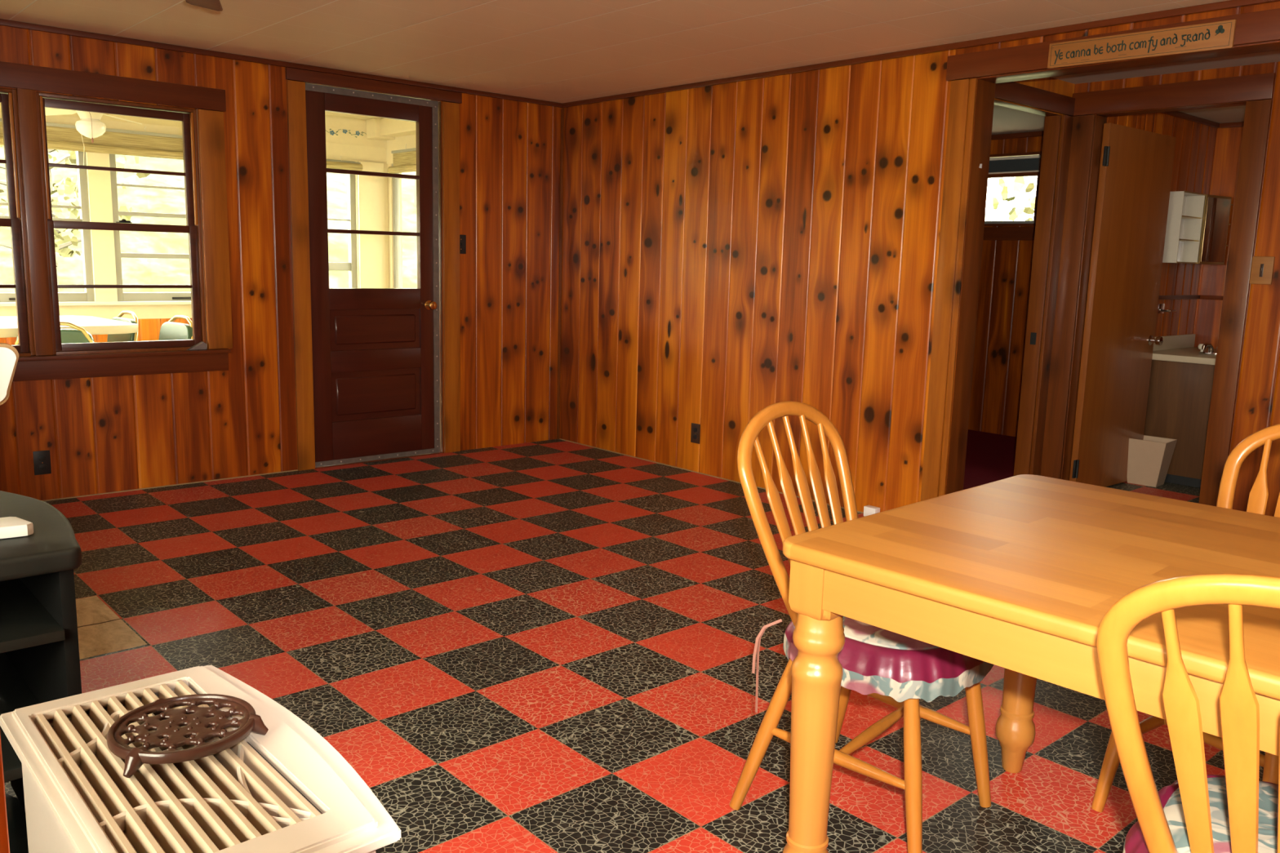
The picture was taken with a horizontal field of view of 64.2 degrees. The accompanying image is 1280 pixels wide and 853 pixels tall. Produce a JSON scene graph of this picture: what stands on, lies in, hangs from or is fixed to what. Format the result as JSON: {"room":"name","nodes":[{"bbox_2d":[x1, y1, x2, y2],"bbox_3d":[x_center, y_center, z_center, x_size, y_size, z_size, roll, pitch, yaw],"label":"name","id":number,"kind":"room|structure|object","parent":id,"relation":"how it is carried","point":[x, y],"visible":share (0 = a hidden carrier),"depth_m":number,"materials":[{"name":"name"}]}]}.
{"room":"dining room","nodes":[
{"label":"dining room","id":0,"kind":"room"},
{"bbox_2d":[0,102,389,345],"bbox_3d":[-4.468,-1.186,7.236,5.851,2.490,0.120,-7,13,-41],"label":"wall","id":1,"kind":"structure","parent":0,"point":[99,182],"depth_m":7.67,"materials":[{"name":"beige paint"}]},
{"bbox_2d":[0,151,94,302],"bbox_3d":[-4.421,-1.478,7.214,0.945,1.185,0.074,-7,13,-41],"label":"window","id":2,"kind":"structure","parent":1,"relation":"in","point":[88,295],"depth_m":7.48,"materials":[{"name":"white wood"}]},
{"bbox_2d":[0,117,183,165],"bbox_3d":[-4.034,-2.022,7.283,1.630,0.346,0.066,-7,13,-41],"label":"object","id":3,"kind":"structure","parent":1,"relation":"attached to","point":[60,136],"depth_m":7.47,"materials":[{"name":"beige wood"}]},
{"bbox_2d":[0,300,191,306],"bbox_3d":[-4.464,-0.875,7.272,5.850,0.025,0.160,-7,13,-41],"label":"trim","id":4,"kind":"structure","parent":1,"relation":"attached to","point":[183,302],"depth_m":7.64,"materials":[{"name":"white wood"}]},
{"bbox_2d":[109,153,191,301],"bbox_3d":[-3.596,-1.577,7.942,0.965,1.185,0.074,-7,13,-41],"label":"window","id":5,"kind":"structure","parent":1,"relation":"in","point":[122,296],"depth_m":7.75,"materials":[{"name":"white wood"}]},
{"bbox_2d":[0,108,386,162],"bbox_3d":[-4.413,-2.191,7.037,5.850,0.248,0.006,-7,13,-41],"label":"trim","id":6,"kind":"structure","parent":1,"relation":"attached to","point":[0,108],"depth_m":8.64,"materials":[{"name":"beige paint"}]},
{"bbox_2d":[327,159,357,288],"bbox_3d":[-2.812,-1.670,8.634,0.855,1.185,0.074,-7,13,-41],"label":"window","id":7,"kind":"structure","parent":1,"relation":"in","point":[351,266],"depth_m":8.87,"materials":[{"name":"white wood"}]},
{"bbox_2d":[326,156,362,170],"bbox_3d":[-2.702,-2.152,8.464,0.840,0.236,0.066,-7,13,-41],"label":"bamboo blind","id":8,"kind":"object","parent":7,"relation":"attached to","point":[335,164],"visible":0.39,"depth_m":8.62,"materials":[{"name":"beige wood"}]},
{"bbox_2d":[357,160,385,288],"bbox_3d":[-2.355,-1.710,8.950,0.240,1.185,0.024,-7,13,-41],"label":"trim","id":9,"kind":"structure","parent":1,"relation":"attached to","point":[371,189],"depth_m":8.93,"materials":[{"name":"beige paint"}]},
{"bbox_2d":[366,118,395,140],"bbox_3d":[-2.245,-2.571,8.822,0.190,0.159,0.159,-7,13,-41],"label":"trim","id":10,"kind":"structure","parent":1,"relation":"attached to","point":[373,125],"depth_m":8.74,"materials":[{"name":"beige paint"}]},
{"bbox_2d":[0,25,561,500],"bbox_3d":[-2.561,-0.768,5.040,5.430,2.220,0.004,-7,13,-41],"label":"wall","id":11,"kind":"structure","parent":0,"point":[104,434],"depth_m":5.50,"materials":[{"name":"brown wood"}]},
{"bbox_2d":[0,88,35,356],"bbox_3d":[-3.161,-0.910,4.545,0.718,1.218,0.105,-7,13,-41],"label":"window","id":12,"kind":"structure","parent":11,"relation":"in","point":[16,220],"depth_m":4.74,"materials":[{"name":"brown wood"}]},
{"bbox_2d":[15,88,53,355],"bbox_3d":[-2.854,-0.948,4.794,0.075,1.220,0.118,-7,13,-41],"label":"trim","id":13,"kind":"structure","parent":11,"relation":"attached to","point":[26,99],"depth_m":4.75,"materials":[{"name":"brown wood"}]},
{"bbox_2d":[32,449,51,475],"bbox_3d":[-2.883,0.175,4.917,0.072,0.116,0.009,-7,13,-41],"label":"wall outlet","id":14,"kind":"object","parent":11,"relation":"attached to","point":[42,459],"visible":1,"depth_m":4.92,"materials":[{"name":"black plastic"}]},
{"bbox_2d":[0,61,226,111],"bbox_3d":[-2.797,-1.594,4.651,1.782,0.108,0.024,-7,13,-41],"label":"trim","id":15,"kind":"structure","parent":11,"relation":"attached to","point":[12,75],"depth_m":4.87,"materials":[{"name":"brown wood"}]},
{"bbox_2d":[12,352,228,381],"bbox_3d":[-2.849,-0.270,4.855,1.748,0.094,0.022,-7,13,-41],"label":"trim","id":16,"kind":"structure","parent":11,"relation":"attached to","point":[145,365],"depth_m":5.07,"materials":[{"name":"brown wood"}]},
{"bbox_2d":[35,91,207,355],"bbox_3d":[-2.567,-0.981,5.069,0.722,1.218,0.105,-7,13,-41],"label":"window","id":17,"kind":"structure","parent":11,"relation":"in","point":[188,117],"depth_m":5.08,"materials":[{"name":"brown wood"}]},
{"bbox_2d":[17,348,231,361],"bbox_3d":[-2.872,-0.331,4.869,1.762,0.018,0.155,-7,13,-41],"label":"trim","id":18,"kind":"structure","parent":11,"relation":"attached to","point":[33,357],"depth_m":5.04,"materials":[{"name":"brown wood"}]},
{"bbox_2d":[41,469,298,501],"bbox_3d":[-3.242,0.403,4.638,3.675,0.006,0.006,-7,13,-41],"label":"baseboard","id":19,"kind":"structure","parent":11,"relation":"attached to","point":[295,469],"depth_m":5.31,"materials":[{"name":"brown wood"}]},
{"bbox_2d":[197,109,232,348],"bbox_3d":[-2.206,-1.013,5.298,0.125,1.215,0.020,-7,13,-41],"label":"trim","id":20,"kind":"structure","parent":11,"relation":"attached to","point":[211,122],"depth_m":5.29,"materials":[{"name":"brown wood"}]},
{"bbox_2d":[0,18,564,107],"bbox_3d":[-2.524,-1.848,4.851,5.430,0.026,0.022,-7,13,-41],"label":"trim","id":21,"kind":"structure","parent":11,"relation":"attached to","point":[2,22],"depth_m":5.29,"materials":[{"name":"brown wood"}]},
{"bbox_2d":[286,80,315,471],"bbox_3d":[-1.873,-0.803,5.639,0.098,2.127,0.020,-7,13,-41],"label":"trim","id":22,"kind":"structure","parent":11,"relation":"attached to","point":[295,90],"depth_m":5.62,"materials":[{"name":"brown wood"}]},
{"bbox_2d":[305,83,439,466],"bbox_3d":[-1.533,-0.847,5.948,0.834,2.122,0.111,-7,13,-41],"label":"door","id":23,"kind":"structure","parent":11,"relation":"in","point":[376,362],"depth_m":6.01,"materials":[{"name":"brown wood"}]},
{"bbox_2d":[284,66,462,103],"bbox_3d":[-1.480,-1.928,5.779,1.078,0.061,0.024,-7,13,-41],"label":"trim","id":24,"kind":"structure","parent":11,"relation":"attached to","point":[291,73],"depth_m":5.74,"materials":[{"name":"brown wood"}]},
{"bbox_2d":[315,451,444,468],"bbox_3d":[-1.587,0.194,6.168,0.841,0.004,0.122,-7,13,-41],"label":"trim","id":25,"kind":"structure","parent":11,"relation":"attached to","point":[440,452],"depth_m":6.11,"materials":[{"name":"brown wood"}]},
{"bbox_2d":[438,101,443,452],"bbox_3d":[-1.242,-0.893,6.283,0.018,2.129,0.109,-7,13,-41],"label":"trim","id":26,"kind":"structure","parent":11,"relation":"attached to","point":[439,102],"depth_m":6.24,"materials":[{"name":"brown wood"}]},
{"bbox_2d":[441,101,460,453],"bbox_3d":[-1.159,-0.888,6.269,0.110,2.127,0.020,-7,13,-41],"label":"trim","id":27,"kind":"structure","parent":11,"relation":"attached to","point":[451,111],"depth_m":6.26,"materials":[{"name":"brown wood"}]},
{"bbox_2d":[459,234,466,253],"bbox_3d":[-1.101,-1.123,6.280,0.072,0.116,0.016,-7,13,-41],"label":"light switch","id":28,"kind":"object","parent":11,"relation":"attached to","point":[462,237],"visible":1,"depth_m":6.29,"materials":[{"name":"black plastic"}]},
{"bbox_2d":[556,107,564,439],"bbox_3d":[-0.533,-0.994,6.819,0.016,2.189,0.016,-7,13,-41],"label":"trim","id":29,"kind":"structure","parent":11,"relation":"attached to","point":[562,108],"depth_m":6.81,"materials":[{"name":"brown wood"}]},
{"bbox_2d":[324,111,382,119],"bbox_3d":[-3.468,-2.239,6.035,5.950,0.030,2.920,-7,13,-41],"label":"ceiling","id":30,"kind":"structure","parent":0,"point":[326,113],"depth_m":8.59,"materials":[{"name":"beige paint"}]},
{"bbox_2d":[44,106,142,142],"bbox_3d":[-3.487,-2.040,6.442,1.090,0.494,1.072,-7,13,-41],"label":"ceiling fan","id":31,"kind":"object","parent":30,"relation":"hanging from","point":[90,126],"visible":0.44,"depth_m":6.45,"materials":[{"name":"white glass"}]},
{"bbox_2d":[386,133,416,288],"bbox_3d":[-1.323,-1.258,8.176,0.100,2.490,2.900,-7,13,-41],"label":"wall","id":32,"kind":"structure","parent":0,"point":[399,143],"depth_m":9.00,"materials":[{"name":"beige paint"}]},
{"bbox_2d":[380,118,415,137],"bbox_3d":[-1.302,-2.389,7.816,0.139,0.139,2.619,-7,13,-41],"label":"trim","id":33,"kind":"structure","parent":32,"relation":"attached to","point":[388,127],"depth_m":8.56,"materials":[{"name":"beige paint"}]},
{"bbox_2d":[387,143,416,173],"bbox_3d":[-1.744,-2.146,8.308,0.066,0.356,1.200,-7,13,-41],"label":"bamboo blind","id":34,"kind":"object","parent":32,"relation":"attached to","point":[404,160],"visible":0.4,"depth_m":8.59,"materials":[{"name":"beige wood"}]},
{"bbox_2d":[391,163,417,288],"bbox_3d":[-1.656,-1.602,8.483,0.050,1.210,1.550,-7,13,-41],"label":"window","id":35,"kind":"structure","parent":32,"relation":"in","point":[396,190],"depth_m":9.02,"materials":[{"name":"wood"}]},
{"bbox_2d":[0,0,1228,102],"bbox_3d":[-0.237,-1.400,2.336,5.450,0.030,6.920,-7,13,-41],"label":"ceiling","id":36,"kind":"structure","parent":0,"point":[553,51],"depth_m":4.50,"materials":[{"name":"paint"}]},
{"bbox_2d":[185,0,222,10],"bbox_3d":[-1.355,-1.442,3.073,0.912,0.184,0.912,6,10,25],"label":"ceiling fan","id":37,"kind":"object","parent":36,"relation":"attached to","point":[215,5],"visible":1,"depth_m":3.58,"materials":[{"name":"brown wood"}]},
{"bbox_2d":[4,429,1265,852],"bbox_3d":[0.795,0.693,3.687,8.400,0.054,6.950,-7,13,-41],"label":"floor","id":38,"kind":"structure","parent":0,"point":[548,646],"depth_m":3.21,"materials":[{"name":"tile"}]},
{"bbox_2d":[0,733,9,852],"bbox_3d":[-0.329,0.058,0.404,0.106,2.218,0.100,-7,13,-41],"label":"wooden post","id":39,"kind":"object","parent":38,"relation":"on","point":[4,836],"visible":1,"depth_m":0.42,"materials":[{"name":"brown wood"}]},
{"bbox_2d":[0,490,81,852],"bbox_3d":[-1.506,0.554,1.744,0.932,0.742,0.745,-7,13,-41],"label":"media stand","id":40,"kind":"object","parent":38,"relation":"on","point":[40,660],"visible":0.66,"depth_m":1.76,"materials":[{"name":"black laminate"}]},
{"bbox_2d":[0,342,18,404],"bbox_3d":[-1.277,0.016,1.793,0.100,0.315,0.334,10,13,43],"label":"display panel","id":41,"kind":"object","parent":40,"relation":"on","point":[9,354],"visible":1,"depth_m":1.86,"materials":[{"name":"white"}]},
{"bbox_2d":[0,516,33,538],"bbox_3d":[-1.152,0.179,1.719,0.218,0.022,0.077,-5,12,-35],"label":"router","id":42,"kind":"object","parent":40,"relation":"on","point":[10,526],"visible":1,"depth_m":1.74,"materials":[{"name":"white plastic"}]},
{"bbox_2d":[4,792,28,852],"bbox_3d":[-1.514,0.873,1.798,0.918,0.025,0.745,-7,13,-41],"label":"shelf","id":43,"kind":"object","parent":40,"relation":"attached to","point":[15,808],"depth_m":2.09,"materials":[{"name":"black laminate"}]},
{"bbox_2d":[0,653,39,782],"bbox_3d":[-1.505,0.550,1.744,0.932,0.020,0.734,-7,13,-41],"label":"shelf","id":44,"kind":"object","parent":40,"relation":"attached to","point":[16,691],"depth_m":1.94,"materials":[{"name":"black laminate"}]},
{"bbox_2d":[0,578,65,653],"bbox_3d":[-1.483,0.342,1.663,0.832,0.018,0.635,-7,13,-41],"label":"shelf","id":45,"kind":"object","parent":40,"relation":"attached to","point":[27,620],"depth_m":1.74,"materials":[{"name":"black laminate"}]},
{"bbox_2d":[0,665,400,852],"bbox_3d":[-0.568,0.714,1.324,0.315,0.612,0.598,-7,13,-41],"label":"heater","id":46,"kind":"object","parent":38,"relation":"on","point":[286,789],"visible":0.82,"depth_m":1.23,"materials":[{"name":"beige metal"}]},
{"bbox_2d":[34,680,320,852],"bbox_3d":[-0.588,0.430,1.270,0.211,0.030,0.483,-7,13,-41],"label":"grille","id":47,"kind":"object","parent":46,"relation":"attached to","point":[251,793],"depth_m":1.22,"materials":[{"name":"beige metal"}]},
{"bbox_2d":[106,693,268,778],"bbox_3d":[-0.593,0.390,1.310,0.189,0.031,0.181,9,12,39],"label":"trivet","id":48,"kind":"object","parent":46,"relation":"on","point":[195,721],"visible":1,"depth_m":1.29,"materials":[{"name":"brown metal"}]},
{"bbox_2d":[728,400,991,852],"bbox_3d":[0.512,0.425,2.325,0.518,0.918,0.475,9,12,39],"label":"dining chair","id":49,"kind":"object","parent":38,"relation":"on","point":[910,709],"visible":0.56,"depth_m":2.33,"materials":[{"name":"brown wood"}]},
{"bbox_2d":[751,616,993,712],"bbox_3d":[0.554,0.528,2.305,0.434,0.258,0.451,9,12,39],"label":"seat cushion","id":50,"kind":"object","parent":49,"relation":"on","point":[873,659],"visible":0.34,"depth_m":2.09,"materials":[{"name":"fabric"}]},
{"bbox_2d":[782,474,1279,852],"bbox_3d":[1.106,0.627,1.718,0.985,0.742,1.500,-7,13,-43],"label":"dining table","id":51,"kind":"object","parent":38,"relation":"on","point":[1020,575],"visible":1,"depth_m":1.79,"materials":[{"name":"brown wood"}]},
{"bbox_2d":[1127,435,1177,487],"bbox_3d":[2.991,0.204,6.003,0.236,0.271,0.196,10,13,43],"label":"basket","id":52,"kind":"object","parent":38,"relation":"on","point":[1149,458],"visible":0.78,"depth_m":5.94,"materials":[{"name":"beige plastic"}]},
{"bbox_2d":[1143,333,1217,488],"bbox_3d":[3.601,-0.076,6.045,0.825,0.850,0.998,-7,13,-41],"label":"vanity","id":53,"kind":"object","parent":38,"relation":"on","point":[1181,380],"visible":0.49,"depth_m":5.97,"materials":[{"name":"brown wood"}]},
{"bbox_2d":[1151,333,1217,364],"bbox_3d":[3.610,-0.435,5.986,0.825,0.123,0.998,-7,13,-41],"label":"countertop","id":54,"kind":"structure","parent":53,"relation":"on","point":[1178,348],"depth_m":6.19,"materials":[{"name":"beige laminate"}]},
{"bbox_2d":[1197,342,1216,355],"bbox_3d":[3.337,-0.456,5.987,0.160,0.072,0.150,-7,13,-41],"label":"faucet","id":55,"kind":"object","parent":54,"relation":"on","point":[1201,346],"visible":0.72,"depth_m":6.01,"materials":[{"name":"silver metal"}]},
{"bbox_2d":[1091,423,1279,812],"bbox_3d":[1.384,0.456,2.276,0.518,0.918,0.475,-4,11,-31],"label":"dining chair","id":56,"kind":"object","parent":38,"relation":"on","point":[1258,496],"visible":0.22,"depth_m":2.42,"materials":[{"name":"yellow wood"}]},
{"bbox_2d":[1096,573,1279,852],"bbox_3d":[0.876,0.596,1.350,0.475,0.918,0.518,10,13,41],"label":"dining chair","id":57,"kind":"object","parent":38,"relation":"on","point":[1239,709],"visible":0.94,"depth_m":1.26,"materials":[{"name":"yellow wood"}]},
{"bbox_2d":[1123,774,1278,852],"bbox_3d":[0.912,0.686,1.409,0.451,0.258,0.434,10,13,41],"label":"seat cushion","id":58,"kind":"object","parent":57,"relation":"on","point":[1170,797],"visible":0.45,"depth_m":1.45,"materials":[{"name":"fabric"}]},
{"bbox_2d":[560,0,1279,512],"bbox_3d":[1.762,-0.530,4.296,0.005,2.220,6.900,-7,13,-41],"label":"wall","id":59,"kind":"structure","parent":0,"point":[731,251],"depth_m":5.49,"materials":[{"name":"brown wood"}]},
{"bbox_2d":[690,422,700,444],"bbox_3d":[0.325,0.041,5.991,0.009,0.116,0.072,-7,13,-41],"label":"wall outlet","id":60,"kind":"object","parent":59,"relation":"attached to","point":[695,428],"visible":1,"depth_m":5.99,"materials":[{"name":"brown plastic"}]},
{"bbox_2d":[559,438,863,513],"bbox_3d":[0.397,0.283,5.945,0.006,0.006,2.850,-7,13,-41],"label":"baseboard","id":61,"kind":"structure","parent":59,"relation":"attached to","point":[559,438],"depth_m":6.16,"materials":[{"name":"brown wood"}]},
{"bbox_2d":[863,505,879,516],"bbox_3d":[1.153,0.424,5.069,0.043,0.052,0.070,-7,13,-41],"label":"box","id":62,"kind":"object","parent":59,"relation":"attached to","point":[868,509],"visible":0.72,"depth_m":5.05,"materials":[{"name":"white plastic"}]},
{"bbox_2d":[562,0,1279,107],"bbox_3d":[1.788,-1.609,4.100,0.022,0.026,6.878,-7,13,-41],"label":"trim","id":63,"kind":"structure","parent":59,"relation":"attached to","point":[1228,4],"depth_m":4.50,"materials":[{"name":"brown wood"}]},
{"bbox_2d":[920,78,977,501],"bbox_3d":[1.397,-0.524,4.691,0.020,2.057,0.089,-7,13,-41],"label":"trim","id":64,"kind":"structure","parent":59,"relation":"attached to","point":[959,89],"depth_m":4.66,"materials":[{"name":"brown wood"}]},
{"bbox_2d":[945,79,995,494],"bbox_3d":[1.506,-0.523,4.700,0.156,2.059,0.019,-7,13,-41],"label":"trim","id":65,"kind":"structure","parent":59,"relation":"attached to","point":[985,94],"depth_m":4.67,"materials":[{"name":"brown wood"}]},
{"bbox_2d":[946,8,1279,80],"bbox_3d":[1.960,-1.480,3.921,0.024,0.106,1.750,-7,13,-41],"label":"trim","id":66,"kind":"structure","parent":59,"relation":"attached to","point":[1261,26],"depth_m":4.24,"materials":[{"name":"brown wood"}]},
{"bbox_2d":[974,40,1279,83],"bbox_3d":[2.037,-1.439,3.975,0.156,0.020,1.536,-7,13,-41],"label":"trim","id":67,"kind":"structure","parent":59,"relation":"attached to","point":[1254,48],"depth_m":4.05,"materials":[{"name":"brown wood"}]},
{"bbox_2d":[1047,19,1236,68],"bbox_3d":[1.917,-1.473,3.942,0.014,0.098,0.700,-7,13,-41],"label":"wall sign","id":68,"kind":"object","parent":59,"relation":"attached to","point":[1218,35],"visible":1,"depth_m":3.91,"materials":[{"name":"brown wood"}]},
{"bbox_2d":[968,136,1043,436],"bbox_3d":[2.580,-1.053,7.651,0.003,2.200,2.615,-7,13,-41],"label":"wall","id":69,"kind":"structure","parent":0,"point":[1006,270],"depth_m":7.57,"materials":[{"name":"brown wood"}]},
{"bbox_2d":[982,226,1035,239],"bbox_3d":[2.537,-1.444,7.630,0.020,0.095,1.080,-7,13,-41],"label":"trim","id":70,"kind":"structure","parent":69,"relation":"attached to","point":[989,233],"depth_m":7.44,"materials":[{"name":"brown wood"}]},
{"bbox_2d":[984,151,1041,226],"bbox_3d":[2.571,-1.754,7.588,0.090,0.517,0.900,-7,13,-41],"label":"window","id":71,"kind":"structure","parent":69,"relation":"in","point":[1027,163],"depth_m":7.37,"materials":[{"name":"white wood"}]},
{"bbox_2d":[988,158,1039,172],"bbox_3d":[2.558,-1.921,7.545,0.004,0.085,0.830,-7,13,-41],"label":"roller shade","id":72,"kind":"object","parent":71,"relation":"attached to","point":[996,165],"depth_m":7.37,"materials":[{"name":"grey fabric"}]},
{"bbox_2d":[991,130,1044,139],"bbox_3d":[2.584,-2.123,7.483,0.022,0.034,2.550,-7,13,-41],"label":"trim","id":73,"kind":"structure","parent":69,"relation":"attached to","point":[1033,134],"depth_m":7.32,"materials":[{"name":"brown wood"}]},
{"bbox_2d":[991,104,1045,134],"bbox_3d":[1.562,-2.036,6.622,2.800,0.020,2.700,-7,13,-41],"label":"ceiling","id":74,"kind":"structure","parent":0,"point":[1006,120],"depth_m":6.76,"materials":[{"name":"paint"}]},
{"bbox_2d":[994,76,1075,473],"bbox_3d":[1.850,-0.662,5.168,1.070,2.200,0.001,-7,13,-41],"label":"wall","id":75,"kind":"structure","parent":0,"point":[1050,84],"depth_m":5.20,"materials":[{"name":"brown wood"}]},
{"bbox_2d":[994,99,1060,115],"bbox_3d":[1.837,-1.592,5.038,0.875,0.014,0.085,-7,13,-41],"label":"trim","id":76,"kind":"structure","parent":75,"relation":"attached to","point":[997,102],"depth_m":5.12,"materials":[{"name":"brown wood"}]},
{"bbox_2d":[994,81,1075,115],"bbox_3d":[1.901,-1.629,5.017,1.018,0.091,0.020,-7,13,-41],"label":"trim","id":77,"kind":"structure","parent":75,"relation":"attached to","point":[1011,91],"depth_m":5.06,"materials":[{"name":"brown wood"}]},
{"bbox_2d":[1013,115,1062,475],"bbox_3d":[2.132,-0.622,5.488,0.015,2.029,0.085,-7,13,-41],"label":"trim","id":78,"kind":"structure","parent":75,"relation":"attached to","point":[1052,124],"depth_m":5.46,"materials":[{"name":"brown wood"}]},
{"bbox_2d":[1029,114,1073,475],"bbox_3d":[2.212,-0.621,5.491,0.108,2.031,0.018,-7,13,-41],"label":"trim","id":79,"kind":"structure","parent":75,"relation":"attached to","point":[1067,121],"depth_m":5.46,"materials":[{"name":"brown wood"}]},
{"bbox_2d":[1105,112,1217,337],"bbox_3d":[3.005,-0.764,6.061,1.610,2.170,0.004,-7,13,-41],"label":"wall","id":80,"kind":"structure","parent":0,"point":[1195,142],"depth_m":6.27,"materials":[{"name":"brown wood"}]},
{"bbox_2d":[1061,115,1106,480],"bbox_3d":[2.373,-0.617,5.484,0.121,2.033,0.016,-7,13,-41],"label":"trim","id":81,"kind":"structure","parent":80,"relation":"attached to","point":[1099,124],"depth_m":5.45,"materials":[{"name":"brown wood"}]},
{"bbox_2d":[1158,294,1199,299],"bbox_3d":[3.015,-0.766,6.057,1.599,0.025,0.014,-7,13,-41],"label":"trim","id":82,"kind":"structure","parent":80,"relation":"attached to","point":[1187,296],"depth_m":6.35,"materials":[{"name":"brown wood"}]},
{"bbox_2d":[1162,111,1220,128],"bbox_3d":[3.037,-1.817,5.874,1.579,0.029,0.020,-7,13,-41],"label":"trim","id":83,"kind":"structure","parent":80,"relation":"attached to","point":[1175,113],"depth_m":6.11,"materials":[{"name":"brown wood"}]},
{"bbox_2d":[1162,191,1232,264],"bbox_3d":[3.389,-1.202,6.213,0.647,0.417,0.159,-7,13,-41],"label":"medicine cabinet","id":84,"kind":"object","parent":80,"relation":"attached to","point":[1197,224],"visible":0.93,"depth_m":6.22,"materials":[{"name":"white wood"}]},
{"bbox_2d":[1200,196,1231,262],"bbox_3d":[3.541,-1.207,6.266,0.276,0.385,0.003,-5,11,-34],"label":"mirror","id":85,"kind":"object","parent":84,"relation":"attached to","point":[1215,215],"depth_m":6.25,"materials":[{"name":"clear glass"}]},
{"bbox_2d":[1050,49,1279,123],"bbox_3d":[3.215,-1.685,4.861,2.814,0.050,2.020,-7,13,-41],"label":"ceiling","id":86,"kind":"structure","parent":0,"point":[1273,55],"depth_m":4.96,"materials":[{"name":"paint"}]},
{"bbox_2d":[1061,61,1279,516],"bbox_3d":[2.916,-0.571,4.788,0.004,2.200,2.000,-7,13,-41],"label":"wall","id":87,"kind":"structure","parent":0,"point":[1257,405],"depth_m":4.80,"materials":[{"name":"brown wood"}]},
{"bbox_2d":[1040,114,1095,479],"bbox_3d":[2.283,-0.619,5.480,0.020,2.033,0.126,-7,13,-41],"label":"trim","id":88,"kind":"structure","parent":87,"relation":"attached to","point":[1083,126],"depth_m":5.45,"materials":[{"name":"brown wood"}]},
{"bbox_2d":[1069,122,1176,487],"bbox_3d":[2.727,-0.632,5.701,0.820,1.988,0.105,-6,12,-40],"label":"door","id":89,"kind":"structure","parent":87,"relation":"in","point":[1136,165],"depth_m":5.67,"materials":[{"name":"brown wood"}]},
{"bbox_2d":[1072,72,1275,116],"bbox_3d":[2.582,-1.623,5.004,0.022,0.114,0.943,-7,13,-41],"label":"trim","id":90,"kind":"structure","parent":87,"relation":"attached to","point":[1255,86],"depth_m":4.95,"materials":[{"name":"brown wood"}]},
{"bbox_2d":[1198,98,1272,506],"bbox_3d":[2.833,-0.504,4.872,0.020,2.033,0.105,-7,13,-41],"label":"trim","id":91,"kind":"structure","parent":87,"relation":"attached to","point":[1257,113],"depth_m":4.84,"materials":[{"name":"brown wood"}]},
{"bbox_2d":[1249,256,1275,284],"bbox_3d":[2.902,-0.729,4.759,0.026,0.128,0.092,-7,13,-41],"label":"light switch","id":92,"kind":"object","parent":87,"relation":"attached to","point":[1262,267],"visible":1,"depth_m":4.75,"materials":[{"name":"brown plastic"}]},
{"bbox_2d":[1194,124,1243,348],"bbox_3d":[4.091,-0.735,6.059,0.004,2.170,1.450,-7,13,-41],"label":"wall","id":93,"kind":"structure","parent":0,"point":[1228,140],"depth_m":6.46,"materials":[{"name":"brown wood"}]},
{"bbox_3d":[-3.541,0.255,6.455,5.950,0.050,2.900,-7,13,-41],"label":"floor","id":94,"kind":"structure","parent":0,"visible":0},
{"bbox_2d":[14,321,94,345],"bbox_3d":[-3.542,-0.205,6.276,0.452,0.918,0.530,-2,10,-22],"label":"chair","id":95,"kind":"object","parent":94,"relation":"on","point":[78,335],"visible":0.14,"depth_m":6.03,"materials":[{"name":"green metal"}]},
{"bbox_2d":[0,315,137,337],"bbox_3d":[-4.249,-0.193,6.233,2.020,0.871,1.180,-7,13,-41],"label":"table","id":96,"kind":"object","parent":94,"relation":"on","point":[92,325],"visible":0.34,"depth_m":6.41,"materials":[{"name":"beige laminate"}]},
{"bbox_2d":[106,310,137,342],"bbox_3d":[-3.753,-0.330,7.002,0.452,0.918,0.530,10,13,41],"label":"chair","id":97,"kind":"object","parent":94,"relation":"on","point":[130,336],"visible":0.23,"depth_m":7.06,"materials":[{"name":"gold metal"}]},
{"bbox_2d":[158,315,192,340],"bbox_3d":[-3.229,-0.262,6.674,0.452,0.918,0.530,9,12,39],"label":"chair","id":98,"kind":"object","parent":94,"relation":"on","point":[169,331],"visible":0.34,"depth_m":6.75,"materials":[{"name":"gold metal"}]},
{"label":"outside","id":99,"kind":"structure","parent":0,"visible":0},
{"bbox_3d":[9.404,2.892,-4.177,65.000,0.130,36.450,-7,13,-41],"label":"yard","id":100,"kind":"structure","parent":99,"visible":0},
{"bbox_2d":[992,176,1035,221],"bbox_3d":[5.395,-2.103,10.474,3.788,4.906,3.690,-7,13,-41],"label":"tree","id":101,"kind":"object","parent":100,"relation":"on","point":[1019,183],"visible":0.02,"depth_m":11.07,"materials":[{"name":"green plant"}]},
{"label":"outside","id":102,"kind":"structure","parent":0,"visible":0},
{"bbox_2d":[0,145,1007,292],"bbox_3d":[-14.043,-6.205,24.955,60.000,7.443,40.000,-7,13,-41],"label":"outdoor background","id":103,"kind":"structure","parent":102,"point":[135,271],"depth_m":14.75,"materials":[{"name":"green plant"}]},
{"bbox_2d":[0,145,149,292],"bbox_3d":[-6.654,-2.575,11.515,1.952,2.791,1.935,-7,13,-41],"label":"tree","id":104,"kind":"object","parent":103,"relation":"on","point":[61,243],"visible":0.23,"depth_m":11.59,"materials":[{"name":"green plant"}]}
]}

